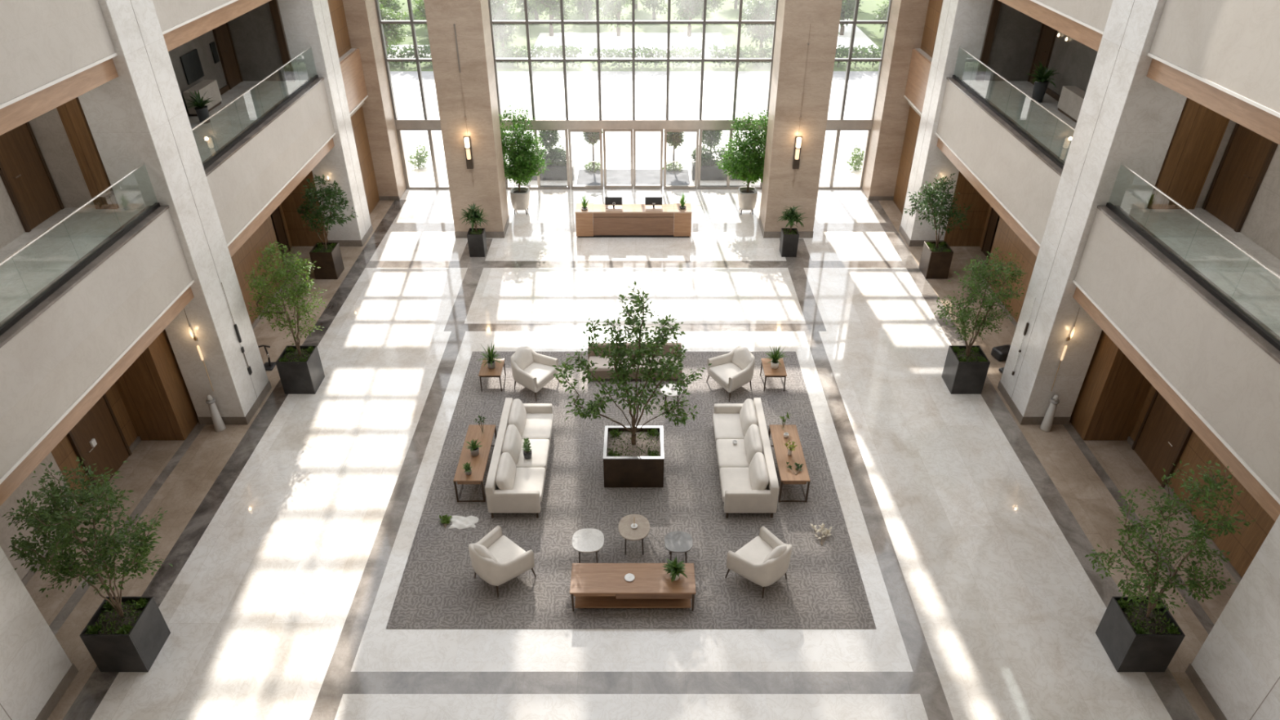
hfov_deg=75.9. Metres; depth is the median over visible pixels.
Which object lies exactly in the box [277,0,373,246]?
column
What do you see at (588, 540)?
round table
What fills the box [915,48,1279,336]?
floor
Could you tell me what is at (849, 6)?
tree
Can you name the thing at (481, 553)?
cushion
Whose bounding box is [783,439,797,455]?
flower vase
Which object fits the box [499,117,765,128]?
trim
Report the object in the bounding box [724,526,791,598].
armchair
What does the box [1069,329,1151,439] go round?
wood wall panel
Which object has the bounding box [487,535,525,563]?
seat cushion
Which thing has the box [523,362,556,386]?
seat cushion
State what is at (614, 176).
paving
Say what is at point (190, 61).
picture
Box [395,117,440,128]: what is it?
trim
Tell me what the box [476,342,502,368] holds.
potted plant
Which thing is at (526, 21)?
window
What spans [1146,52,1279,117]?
trim
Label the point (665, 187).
door
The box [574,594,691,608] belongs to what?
shelf
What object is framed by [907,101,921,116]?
ceiling
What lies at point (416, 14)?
tree
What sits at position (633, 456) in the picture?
potted tree
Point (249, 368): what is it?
wall light
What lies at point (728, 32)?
lawn
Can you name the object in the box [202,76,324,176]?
trim
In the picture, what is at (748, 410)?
cushion
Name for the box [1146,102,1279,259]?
wall
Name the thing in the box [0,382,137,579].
wall
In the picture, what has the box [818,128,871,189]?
window
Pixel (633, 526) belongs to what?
reed diffuser
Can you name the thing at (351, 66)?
parapet
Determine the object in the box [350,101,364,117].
trim
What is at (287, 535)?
floor
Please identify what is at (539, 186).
window
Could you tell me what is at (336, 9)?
wall
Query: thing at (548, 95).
paving
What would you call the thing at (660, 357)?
seat cushion
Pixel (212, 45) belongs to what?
picture
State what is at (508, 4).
tree
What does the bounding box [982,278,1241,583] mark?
baseboard
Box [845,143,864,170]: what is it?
shrub
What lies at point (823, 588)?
area rug
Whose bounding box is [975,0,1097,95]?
wall
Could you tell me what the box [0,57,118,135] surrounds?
fascia beam
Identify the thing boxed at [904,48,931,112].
parapet
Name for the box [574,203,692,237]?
reception desk
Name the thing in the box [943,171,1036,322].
wall
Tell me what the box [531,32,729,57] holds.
paving
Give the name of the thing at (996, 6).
trim
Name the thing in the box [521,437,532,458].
potted cactus
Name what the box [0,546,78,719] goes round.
column
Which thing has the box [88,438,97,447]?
wall plate
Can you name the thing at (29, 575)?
baseboard
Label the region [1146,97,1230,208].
door
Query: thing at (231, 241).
trim
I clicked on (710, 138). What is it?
topiary tree
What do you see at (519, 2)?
tree
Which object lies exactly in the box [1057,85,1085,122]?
base cabinet
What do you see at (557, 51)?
hedge
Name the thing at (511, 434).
cushion
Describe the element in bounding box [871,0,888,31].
tree
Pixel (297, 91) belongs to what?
glass railing
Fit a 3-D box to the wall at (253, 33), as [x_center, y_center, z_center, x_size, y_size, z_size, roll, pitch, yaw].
[-11.123,-6.947,19.749,1.730,2.840,9.400,0,34,0]
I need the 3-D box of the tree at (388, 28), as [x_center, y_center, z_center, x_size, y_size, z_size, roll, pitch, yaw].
[-15.400,-19.870,48.952,3.320,3.072,2.894,-12,35,-17]
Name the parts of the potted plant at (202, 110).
pot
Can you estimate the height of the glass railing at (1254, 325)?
0.890 m
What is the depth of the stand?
21.34 m
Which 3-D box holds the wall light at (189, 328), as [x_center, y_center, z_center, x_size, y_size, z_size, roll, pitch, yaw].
[-9.799,-0.202,18.224,0.094,2.200,0.071,0,34,0]
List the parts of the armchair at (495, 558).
leg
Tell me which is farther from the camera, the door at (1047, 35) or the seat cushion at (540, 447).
the door at (1047, 35)
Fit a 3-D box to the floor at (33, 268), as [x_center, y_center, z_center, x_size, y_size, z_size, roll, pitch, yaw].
[-11.159,-4.112,18.269,3.159,0.250,23.000,0,34,0]
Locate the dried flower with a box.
[810,523,831,546]
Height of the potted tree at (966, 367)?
3.639 m
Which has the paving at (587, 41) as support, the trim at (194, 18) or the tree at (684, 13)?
the tree at (684, 13)
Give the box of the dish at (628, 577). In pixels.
[624,573,635,581]
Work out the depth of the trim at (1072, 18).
17.43 m
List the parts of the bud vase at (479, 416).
stem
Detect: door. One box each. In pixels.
[0,121,64,231]
[66,393,131,488]
[212,22,243,88]
[271,205,290,256]
[568,128,603,189]
[602,128,633,188]
[633,128,662,188]
[663,128,699,189]
[981,207,999,257]
[1027,22,1057,84]
[1131,390,1192,488]
[1146,97,1230,208]
[1201,122,1278,231]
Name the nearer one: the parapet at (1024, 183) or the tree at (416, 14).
the parapet at (1024, 183)
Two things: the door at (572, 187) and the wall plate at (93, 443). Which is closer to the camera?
the wall plate at (93, 443)
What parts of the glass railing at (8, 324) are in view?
handrail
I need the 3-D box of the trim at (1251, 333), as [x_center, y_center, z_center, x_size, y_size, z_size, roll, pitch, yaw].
[9.332,-1.202,13.570,0.420,0.049,6.742,0,34,0]
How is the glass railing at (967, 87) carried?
on the trim at (1037, 153)
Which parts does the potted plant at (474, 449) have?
pot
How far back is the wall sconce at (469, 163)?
26.27 m
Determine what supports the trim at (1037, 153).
on the parapet at (1024, 183)
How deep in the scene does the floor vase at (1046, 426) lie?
18.99 m
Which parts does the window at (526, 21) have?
transom frame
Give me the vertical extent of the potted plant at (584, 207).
0.553 m
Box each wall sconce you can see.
[463,136,473,168]
[792,136,801,168]
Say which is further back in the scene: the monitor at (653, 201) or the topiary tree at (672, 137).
the topiary tree at (672, 137)
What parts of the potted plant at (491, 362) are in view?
pot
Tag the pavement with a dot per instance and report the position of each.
(395, 75)
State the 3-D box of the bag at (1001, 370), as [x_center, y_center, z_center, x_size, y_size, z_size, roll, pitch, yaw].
[9.482,0.240,21.214,0.340,0.160,0.240,-10,35,-14]
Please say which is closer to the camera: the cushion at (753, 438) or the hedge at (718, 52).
the cushion at (753, 438)
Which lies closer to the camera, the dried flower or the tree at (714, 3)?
the dried flower
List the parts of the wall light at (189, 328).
bulb, rod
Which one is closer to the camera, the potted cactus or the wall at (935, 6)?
the potted cactus
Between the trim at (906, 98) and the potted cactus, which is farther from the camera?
the trim at (906, 98)
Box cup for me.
[783,432,788,437]
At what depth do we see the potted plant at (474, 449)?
17.45 m
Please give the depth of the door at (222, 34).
23.44 m
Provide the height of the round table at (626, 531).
0.551 m
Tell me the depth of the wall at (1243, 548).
15.80 m
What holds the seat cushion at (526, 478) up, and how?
on the sofa at (515, 483)
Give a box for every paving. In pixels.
[387,44,431,57]
[391,80,876,185]
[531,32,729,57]
[576,168,690,186]
[836,18,879,53]
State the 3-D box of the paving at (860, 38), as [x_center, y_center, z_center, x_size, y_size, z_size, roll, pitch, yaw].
[13.362,-21.480,54.147,3.000,0.019,10.000,0,34,0]
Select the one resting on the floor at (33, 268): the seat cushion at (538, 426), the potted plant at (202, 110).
the potted plant at (202, 110)
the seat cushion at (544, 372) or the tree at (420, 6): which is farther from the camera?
the tree at (420, 6)
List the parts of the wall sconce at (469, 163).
lamp shade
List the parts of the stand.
post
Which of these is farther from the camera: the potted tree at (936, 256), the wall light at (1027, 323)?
the potted tree at (936, 256)
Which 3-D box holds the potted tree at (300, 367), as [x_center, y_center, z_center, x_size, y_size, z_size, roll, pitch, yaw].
[-8.405,-1.058,19.835,2.134,3.847,1.553,5,34,8]
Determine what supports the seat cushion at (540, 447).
on the sofa at (515, 483)
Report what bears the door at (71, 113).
attached to the wall at (49, 131)
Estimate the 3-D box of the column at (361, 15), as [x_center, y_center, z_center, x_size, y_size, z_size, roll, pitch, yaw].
[-9.521,-13.431,26.600,1.035,17.000,1.315,0,34,0]
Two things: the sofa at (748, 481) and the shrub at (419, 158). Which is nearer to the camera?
the sofa at (748, 481)
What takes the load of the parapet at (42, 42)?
attached to the floor
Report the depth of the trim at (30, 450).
13.98 m
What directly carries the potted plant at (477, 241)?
on the floor at (287, 535)
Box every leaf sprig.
[439,514,451,528]
[786,461,803,475]
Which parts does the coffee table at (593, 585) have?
leg, drawer, leg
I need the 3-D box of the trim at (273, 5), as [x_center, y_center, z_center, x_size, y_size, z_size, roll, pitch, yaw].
[-11.018,-7.204,20.227,1.600,2.740,8.020,0,34,0]
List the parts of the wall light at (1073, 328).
rod, bulb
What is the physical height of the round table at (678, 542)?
0.500 m
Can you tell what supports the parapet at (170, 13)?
attached to the floor
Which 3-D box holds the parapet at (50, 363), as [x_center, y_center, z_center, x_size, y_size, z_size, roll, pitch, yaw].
[-9.498,-0.506,14.031,0.160,1.620,6.742,0,34,0]
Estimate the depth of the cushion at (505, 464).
16.77 m
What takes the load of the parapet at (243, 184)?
attached to the floor at (33, 268)
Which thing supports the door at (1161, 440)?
attached to the wall at (1243, 548)
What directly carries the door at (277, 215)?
in the wall at (298, 234)
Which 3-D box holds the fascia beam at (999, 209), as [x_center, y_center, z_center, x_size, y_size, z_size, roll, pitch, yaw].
[9.312,-4.573,22.061,0.140,0.369,8.162,0,34,0]
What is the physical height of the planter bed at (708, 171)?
1.286 m
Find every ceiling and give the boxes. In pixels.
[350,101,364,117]
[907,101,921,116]
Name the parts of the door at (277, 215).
frame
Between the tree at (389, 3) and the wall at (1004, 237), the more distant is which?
the tree at (389, 3)
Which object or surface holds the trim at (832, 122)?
attached to the wall
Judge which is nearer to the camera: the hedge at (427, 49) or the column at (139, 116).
the column at (139, 116)
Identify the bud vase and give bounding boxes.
[474,415,485,434]
[779,412,789,427]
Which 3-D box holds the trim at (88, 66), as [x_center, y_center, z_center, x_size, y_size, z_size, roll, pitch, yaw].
[-9.461,-3.644,11.951,0.114,0.049,6.738,0,34,0]
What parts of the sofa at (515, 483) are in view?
backrest, armrest, armrest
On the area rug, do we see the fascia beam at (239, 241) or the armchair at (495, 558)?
the armchair at (495, 558)
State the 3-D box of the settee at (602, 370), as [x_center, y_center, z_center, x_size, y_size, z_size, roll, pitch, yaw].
[-0.138,0.053,20.940,2.400,0.750,0.710,0,34,0]
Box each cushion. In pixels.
[472,543,497,562]
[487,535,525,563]
[495,452,515,489]
[497,467,546,502]
[502,424,521,464]
[508,398,526,436]
[513,346,533,369]
[515,439,550,471]
[520,413,553,442]
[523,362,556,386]
[588,355,634,371]
[635,355,680,371]
[709,362,742,386]
[712,413,744,441]
[715,439,749,470]
[719,467,767,502]
[731,346,751,369]
[735,536,773,564]
[739,398,757,435]
[743,424,762,464]
[748,452,768,489]
[762,544,787,563]
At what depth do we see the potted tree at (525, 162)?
28.43 m
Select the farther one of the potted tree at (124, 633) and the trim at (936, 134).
the trim at (936, 134)
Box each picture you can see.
[179,48,204,84]
[208,41,219,62]
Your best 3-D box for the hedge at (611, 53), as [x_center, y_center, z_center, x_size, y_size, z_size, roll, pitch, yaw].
[0.341,-17.313,46.835,6.550,1.154,1.433,0,34,0]
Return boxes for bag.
[991,344,1010,361]
[998,367,1004,373]
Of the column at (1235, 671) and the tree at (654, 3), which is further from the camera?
the tree at (654, 3)
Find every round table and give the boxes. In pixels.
[572,528,604,563]
[617,514,649,555]
[660,383,683,408]
[664,531,693,563]
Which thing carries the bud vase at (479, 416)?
on the console table at (478, 463)
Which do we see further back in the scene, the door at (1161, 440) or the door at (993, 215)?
the door at (993, 215)
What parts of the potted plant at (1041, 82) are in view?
pot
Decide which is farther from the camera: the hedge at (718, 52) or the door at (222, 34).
the hedge at (718, 52)
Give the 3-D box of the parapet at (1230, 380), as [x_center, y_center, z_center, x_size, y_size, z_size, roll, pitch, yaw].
[9.222,-0.506,14.031,0.160,1.620,6.742,0,34,0]
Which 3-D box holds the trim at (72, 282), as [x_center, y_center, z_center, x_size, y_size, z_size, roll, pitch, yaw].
[-9.608,-1.202,13.570,0.420,0.049,6.742,0,34,0]
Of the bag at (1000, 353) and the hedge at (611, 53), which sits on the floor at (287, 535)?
the bag at (1000, 353)
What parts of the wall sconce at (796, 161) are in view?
lamp shade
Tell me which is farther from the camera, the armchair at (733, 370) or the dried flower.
the armchair at (733, 370)
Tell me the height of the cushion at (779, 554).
0.600 m
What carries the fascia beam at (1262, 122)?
attached to the ceiling
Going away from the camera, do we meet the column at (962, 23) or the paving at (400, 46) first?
the column at (962, 23)
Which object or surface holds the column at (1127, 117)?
on the floor at (287, 535)
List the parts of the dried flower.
stem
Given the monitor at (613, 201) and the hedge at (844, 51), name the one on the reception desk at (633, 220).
the monitor at (613, 201)
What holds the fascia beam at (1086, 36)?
attached to the ceiling
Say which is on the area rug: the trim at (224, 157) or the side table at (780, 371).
the side table at (780, 371)
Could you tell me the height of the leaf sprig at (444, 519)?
0.153 m
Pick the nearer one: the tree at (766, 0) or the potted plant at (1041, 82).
the potted plant at (1041, 82)
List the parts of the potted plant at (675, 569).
pot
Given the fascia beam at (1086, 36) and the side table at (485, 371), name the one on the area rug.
the side table at (485, 371)
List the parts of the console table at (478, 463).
leg, leg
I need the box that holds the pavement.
[390,71,878,79]
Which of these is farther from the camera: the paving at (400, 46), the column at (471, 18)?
the paving at (400, 46)
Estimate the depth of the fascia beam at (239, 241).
21.57 m
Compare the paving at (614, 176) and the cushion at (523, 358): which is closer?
the cushion at (523, 358)
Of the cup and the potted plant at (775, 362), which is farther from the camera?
the potted plant at (775, 362)
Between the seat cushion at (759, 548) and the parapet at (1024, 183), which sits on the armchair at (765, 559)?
the seat cushion at (759, 548)
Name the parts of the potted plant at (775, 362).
pot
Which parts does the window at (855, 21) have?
transom frame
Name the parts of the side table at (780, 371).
leg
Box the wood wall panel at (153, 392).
[115,328,198,439]
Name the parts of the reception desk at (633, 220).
panel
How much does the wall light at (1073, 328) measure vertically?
2.200 m
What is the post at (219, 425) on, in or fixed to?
on the floor at (287, 535)
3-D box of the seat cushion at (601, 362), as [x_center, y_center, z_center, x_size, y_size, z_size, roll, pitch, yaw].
[-0.728,0.090,20.875,1.150,0.121,0.560,0,34,0]
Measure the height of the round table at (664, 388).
0.500 m
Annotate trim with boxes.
[0,52,117,109]
[0,205,168,347]
[0,280,194,484]
[161,0,237,34]
[186,0,295,116]
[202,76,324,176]
[226,132,335,246]
[349,94,368,114]
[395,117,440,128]
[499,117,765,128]
[826,117,872,128]
[903,94,921,115]
[935,132,1040,246]
[946,76,1065,176]
[975,0,1060,101]
[1031,0,1103,34]
[1072,280,1279,504]
[1097,205,1279,364]
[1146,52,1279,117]
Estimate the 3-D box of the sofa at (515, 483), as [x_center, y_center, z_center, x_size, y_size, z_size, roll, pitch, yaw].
[-2.548,1.999,17.809,1.100,0.966,3.050,0,34,0]
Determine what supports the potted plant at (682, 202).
on the reception desk at (633, 220)
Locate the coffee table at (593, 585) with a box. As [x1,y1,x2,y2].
[569,563,696,611]
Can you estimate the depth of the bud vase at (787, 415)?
18.20 m
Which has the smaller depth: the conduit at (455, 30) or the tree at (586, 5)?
the conduit at (455, 30)
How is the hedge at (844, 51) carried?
on the lawn
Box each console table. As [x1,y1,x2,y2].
[453,424,497,502]
[768,424,810,502]
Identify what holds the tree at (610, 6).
on the paving at (587, 41)
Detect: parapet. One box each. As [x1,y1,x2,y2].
[0,0,115,104]
[0,208,192,479]
[152,0,231,31]
[206,79,334,244]
[339,48,367,112]
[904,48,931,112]
[936,79,1060,243]
[1037,0,1112,31]
[1074,208,1279,498]
[1149,0,1279,112]
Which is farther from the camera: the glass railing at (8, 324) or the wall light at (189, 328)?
the wall light at (189, 328)
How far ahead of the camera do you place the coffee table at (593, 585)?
14.81 m
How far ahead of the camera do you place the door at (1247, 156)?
15.41 m
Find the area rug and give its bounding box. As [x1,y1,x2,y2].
[386,351,875,629]
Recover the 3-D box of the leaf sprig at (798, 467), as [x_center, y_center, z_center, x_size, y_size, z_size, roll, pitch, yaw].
[3.237,2.213,17.146,0.342,0.133,0.317,28,43,36]
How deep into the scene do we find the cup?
18.01 m
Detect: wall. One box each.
[0,98,119,248]
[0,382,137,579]
[168,0,295,111]
[231,170,328,324]
[327,0,379,214]
[893,0,942,214]
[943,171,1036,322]
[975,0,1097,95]
[1129,385,1275,577]
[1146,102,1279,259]
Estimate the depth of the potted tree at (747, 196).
28.37 m
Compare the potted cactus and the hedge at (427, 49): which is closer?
the potted cactus
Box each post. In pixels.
[205,395,226,431]
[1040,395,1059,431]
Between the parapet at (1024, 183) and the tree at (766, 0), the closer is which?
the parapet at (1024, 183)
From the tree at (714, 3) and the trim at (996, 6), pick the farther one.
the tree at (714, 3)
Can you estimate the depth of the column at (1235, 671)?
12.37 m
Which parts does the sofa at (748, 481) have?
armrest, armrest, backrest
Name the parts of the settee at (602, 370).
seat frame, backrest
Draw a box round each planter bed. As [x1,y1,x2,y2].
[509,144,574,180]
[689,145,752,180]
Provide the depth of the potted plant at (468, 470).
16.98 m
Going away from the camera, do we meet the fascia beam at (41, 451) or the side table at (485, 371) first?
the fascia beam at (41, 451)
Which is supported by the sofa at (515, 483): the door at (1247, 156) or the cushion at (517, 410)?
the cushion at (517, 410)
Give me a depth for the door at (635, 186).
31.09 m
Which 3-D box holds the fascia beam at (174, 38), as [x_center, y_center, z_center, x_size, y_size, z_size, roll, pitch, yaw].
[-9.588,-8.408,19.519,0.140,0.369,8.162,0,34,0]
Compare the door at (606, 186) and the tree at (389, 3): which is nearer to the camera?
the door at (606, 186)
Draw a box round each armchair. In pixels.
[468,525,536,597]
[511,346,559,401]
[706,346,755,401]
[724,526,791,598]
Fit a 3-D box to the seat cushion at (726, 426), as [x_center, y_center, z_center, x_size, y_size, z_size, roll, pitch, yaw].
[2.152,1.550,18.645,0.940,0.209,0.935,0,34,0]
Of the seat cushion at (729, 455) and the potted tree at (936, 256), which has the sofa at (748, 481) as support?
the seat cushion at (729, 455)
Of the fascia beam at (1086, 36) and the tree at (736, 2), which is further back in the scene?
the tree at (736, 2)
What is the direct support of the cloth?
on the area rug
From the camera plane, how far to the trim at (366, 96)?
27.68 m
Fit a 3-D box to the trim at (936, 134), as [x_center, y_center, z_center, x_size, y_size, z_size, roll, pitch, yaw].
[9.185,-4.748,21.945,0.114,0.049,8.158,0,34,0]
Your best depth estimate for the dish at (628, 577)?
14.82 m
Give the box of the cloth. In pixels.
[448,515,478,529]
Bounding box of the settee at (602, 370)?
[586,342,682,380]
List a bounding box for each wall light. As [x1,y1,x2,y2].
[183,307,213,391]
[221,282,252,375]
[1011,297,1035,375]
[1051,307,1079,391]
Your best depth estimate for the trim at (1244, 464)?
13.71 m
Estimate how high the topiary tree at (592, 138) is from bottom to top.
2.089 m
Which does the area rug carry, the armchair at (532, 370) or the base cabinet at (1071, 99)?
the armchair at (532, 370)
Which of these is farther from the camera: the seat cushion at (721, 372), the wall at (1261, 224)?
the seat cushion at (721, 372)
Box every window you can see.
[374,0,431,119]
[396,128,448,189]
[488,0,777,119]
[500,128,570,189]
[697,128,765,189]
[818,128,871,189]
[834,0,891,119]
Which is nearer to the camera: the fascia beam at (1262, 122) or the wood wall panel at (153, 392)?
the fascia beam at (1262, 122)
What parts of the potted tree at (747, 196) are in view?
pot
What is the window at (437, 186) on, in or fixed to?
in the wall
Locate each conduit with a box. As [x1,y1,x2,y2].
[453,23,474,186]
[792,26,810,186]
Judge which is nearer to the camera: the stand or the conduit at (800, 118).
the stand
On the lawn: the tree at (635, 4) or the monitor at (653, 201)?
the tree at (635, 4)
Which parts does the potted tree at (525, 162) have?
pot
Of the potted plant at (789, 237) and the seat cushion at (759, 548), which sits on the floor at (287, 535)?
the potted plant at (789, 237)
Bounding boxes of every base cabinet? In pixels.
[182,79,222,115]
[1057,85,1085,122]
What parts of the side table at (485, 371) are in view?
leg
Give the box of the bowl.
[631,523,637,528]
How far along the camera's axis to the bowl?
15.83 m
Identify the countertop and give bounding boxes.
[574,203,692,213]
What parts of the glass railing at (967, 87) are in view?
handrail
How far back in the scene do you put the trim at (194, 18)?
17.43 m
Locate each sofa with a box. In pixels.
[484,397,553,518]
[712,397,779,518]
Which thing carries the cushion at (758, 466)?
on the sofa at (748, 481)
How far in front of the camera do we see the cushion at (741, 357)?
20.30 m
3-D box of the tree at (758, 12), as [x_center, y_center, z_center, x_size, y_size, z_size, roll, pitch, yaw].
[7.167,-20.398,48.773,2.839,4.154,2.837,8,34,12]
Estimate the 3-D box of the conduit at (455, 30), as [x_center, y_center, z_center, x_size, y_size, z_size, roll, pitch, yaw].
[-5.468,-7.804,25.576,0.060,5.050,0.040,0,34,0]
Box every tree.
[2,456,173,671]
[243,240,327,394]
[296,173,356,279]
[378,0,406,20]
[378,3,409,50]
[406,0,424,24]
[412,0,427,29]
[490,0,520,50]
[493,0,513,35]
[498,104,551,214]
[510,0,545,20]
[528,0,576,35]
[537,130,559,148]
[552,280,711,487]
[564,0,602,20]
[582,129,603,172]
[591,0,642,35]
[634,0,637,8]
[640,0,674,20]
[662,130,684,171]
[670,0,711,36]
[702,0,725,20]
[702,130,723,147]
[715,107,768,214]
[729,0,749,8]
[736,0,775,52]
[765,0,775,20]
[840,0,864,35]
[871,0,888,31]
[903,173,972,279]
[933,246,1026,394]
[1084,460,1256,671]
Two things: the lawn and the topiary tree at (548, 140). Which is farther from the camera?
the lawn
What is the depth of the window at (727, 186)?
31.53 m
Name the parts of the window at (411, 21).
transom frame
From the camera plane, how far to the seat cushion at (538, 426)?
18.53 m
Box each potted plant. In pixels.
[182,89,213,123]
[459,204,489,257]
[462,462,471,475]
[463,438,481,456]
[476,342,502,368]
[580,194,589,209]
[662,556,687,582]
[679,192,687,208]
[764,344,789,368]
[777,204,807,257]
[1026,60,1060,102]
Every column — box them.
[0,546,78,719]
[77,0,271,424]
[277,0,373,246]
[342,0,406,199]
[423,0,509,238]
[758,0,842,238]
[862,0,928,199]
[898,0,992,246]
[997,0,1186,424]
[1185,515,1279,719]
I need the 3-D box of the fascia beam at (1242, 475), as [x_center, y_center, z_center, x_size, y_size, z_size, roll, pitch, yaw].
[9.312,0.366,14.609,0.140,0.369,6.742,0,34,0]
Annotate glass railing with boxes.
[0,162,159,335]
[191,45,318,169]
[951,45,1075,169]
[1106,162,1279,351]
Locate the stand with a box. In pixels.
[257,344,275,370]
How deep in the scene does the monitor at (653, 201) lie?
27.66 m
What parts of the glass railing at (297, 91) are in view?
handrail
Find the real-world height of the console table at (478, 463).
0.600 m
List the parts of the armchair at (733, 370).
seat frame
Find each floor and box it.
[0,48,356,321]
[24,186,1238,719]
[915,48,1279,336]
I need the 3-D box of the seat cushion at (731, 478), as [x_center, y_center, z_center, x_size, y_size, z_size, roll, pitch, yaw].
[2.152,2.594,17.070,0.940,0.209,0.935,0,34,0]
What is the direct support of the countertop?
on the reception desk at (633, 220)
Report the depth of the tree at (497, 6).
48.31 m
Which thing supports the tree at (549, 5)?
on the paving at (587, 41)
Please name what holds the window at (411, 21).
in the wall
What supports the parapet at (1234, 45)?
attached to the floor
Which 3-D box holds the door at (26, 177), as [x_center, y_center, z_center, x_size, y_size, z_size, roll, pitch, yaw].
[-11.522,-3.688,15.311,0.130,2.310,1.140,0,34,0]
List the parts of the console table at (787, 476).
leg, leg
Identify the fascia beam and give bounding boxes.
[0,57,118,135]
[0,286,194,506]
[163,0,271,51]
[227,137,334,257]
[936,137,1039,256]
[998,0,1102,51]
[1072,286,1279,521]
[1146,57,1279,144]
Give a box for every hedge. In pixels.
[386,44,431,66]
[494,43,583,66]
[588,44,702,67]
[708,44,772,68]
[835,44,881,66]
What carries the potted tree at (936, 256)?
on the floor at (287, 535)
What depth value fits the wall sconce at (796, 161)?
26.27 m
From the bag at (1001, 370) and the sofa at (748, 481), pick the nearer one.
the sofa at (748, 481)
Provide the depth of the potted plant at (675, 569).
14.67 m
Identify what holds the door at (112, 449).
attached to the wall at (63, 455)
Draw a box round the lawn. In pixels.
[385,0,888,71]
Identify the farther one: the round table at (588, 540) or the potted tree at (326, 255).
the potted tree at (326, 255)
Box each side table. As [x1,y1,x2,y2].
[478,358,506,391]
[760,358,786,391]
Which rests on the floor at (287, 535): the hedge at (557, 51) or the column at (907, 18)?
the column at (907, 18)
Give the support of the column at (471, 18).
on the floor at (287, 535)
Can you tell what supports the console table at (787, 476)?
on the area rug
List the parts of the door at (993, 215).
frame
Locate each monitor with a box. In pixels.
[604,196,622,208]
[644,196,662,208]
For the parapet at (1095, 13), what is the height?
1.590 m
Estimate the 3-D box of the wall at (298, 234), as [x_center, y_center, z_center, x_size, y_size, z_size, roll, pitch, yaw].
[-11.118,-2.810,22.612,1.440,3.700,9.600,0,34,0]
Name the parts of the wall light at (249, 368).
plate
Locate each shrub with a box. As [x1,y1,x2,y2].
[406,142,429,168]
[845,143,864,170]
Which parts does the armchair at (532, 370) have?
seat frame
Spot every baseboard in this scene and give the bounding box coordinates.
[21,278,288,586]
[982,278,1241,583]
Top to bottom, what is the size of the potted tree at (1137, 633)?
3.750 m
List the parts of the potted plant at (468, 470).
pot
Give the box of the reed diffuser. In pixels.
[631,516,637,528]
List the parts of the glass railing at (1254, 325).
handrail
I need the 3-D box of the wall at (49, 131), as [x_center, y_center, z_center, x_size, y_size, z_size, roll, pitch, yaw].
[-11.098,-1.146,10.997,1.380,2.840,11.600,0,34,0]
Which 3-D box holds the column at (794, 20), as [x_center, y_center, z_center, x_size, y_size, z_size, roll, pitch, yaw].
[5.052,-11.612,23.856,1.684,17.000,1.324,0,34,0]
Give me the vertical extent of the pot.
0.166 m
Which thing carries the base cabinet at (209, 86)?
on the floor at (33, 268)
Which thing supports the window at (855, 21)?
in the wall

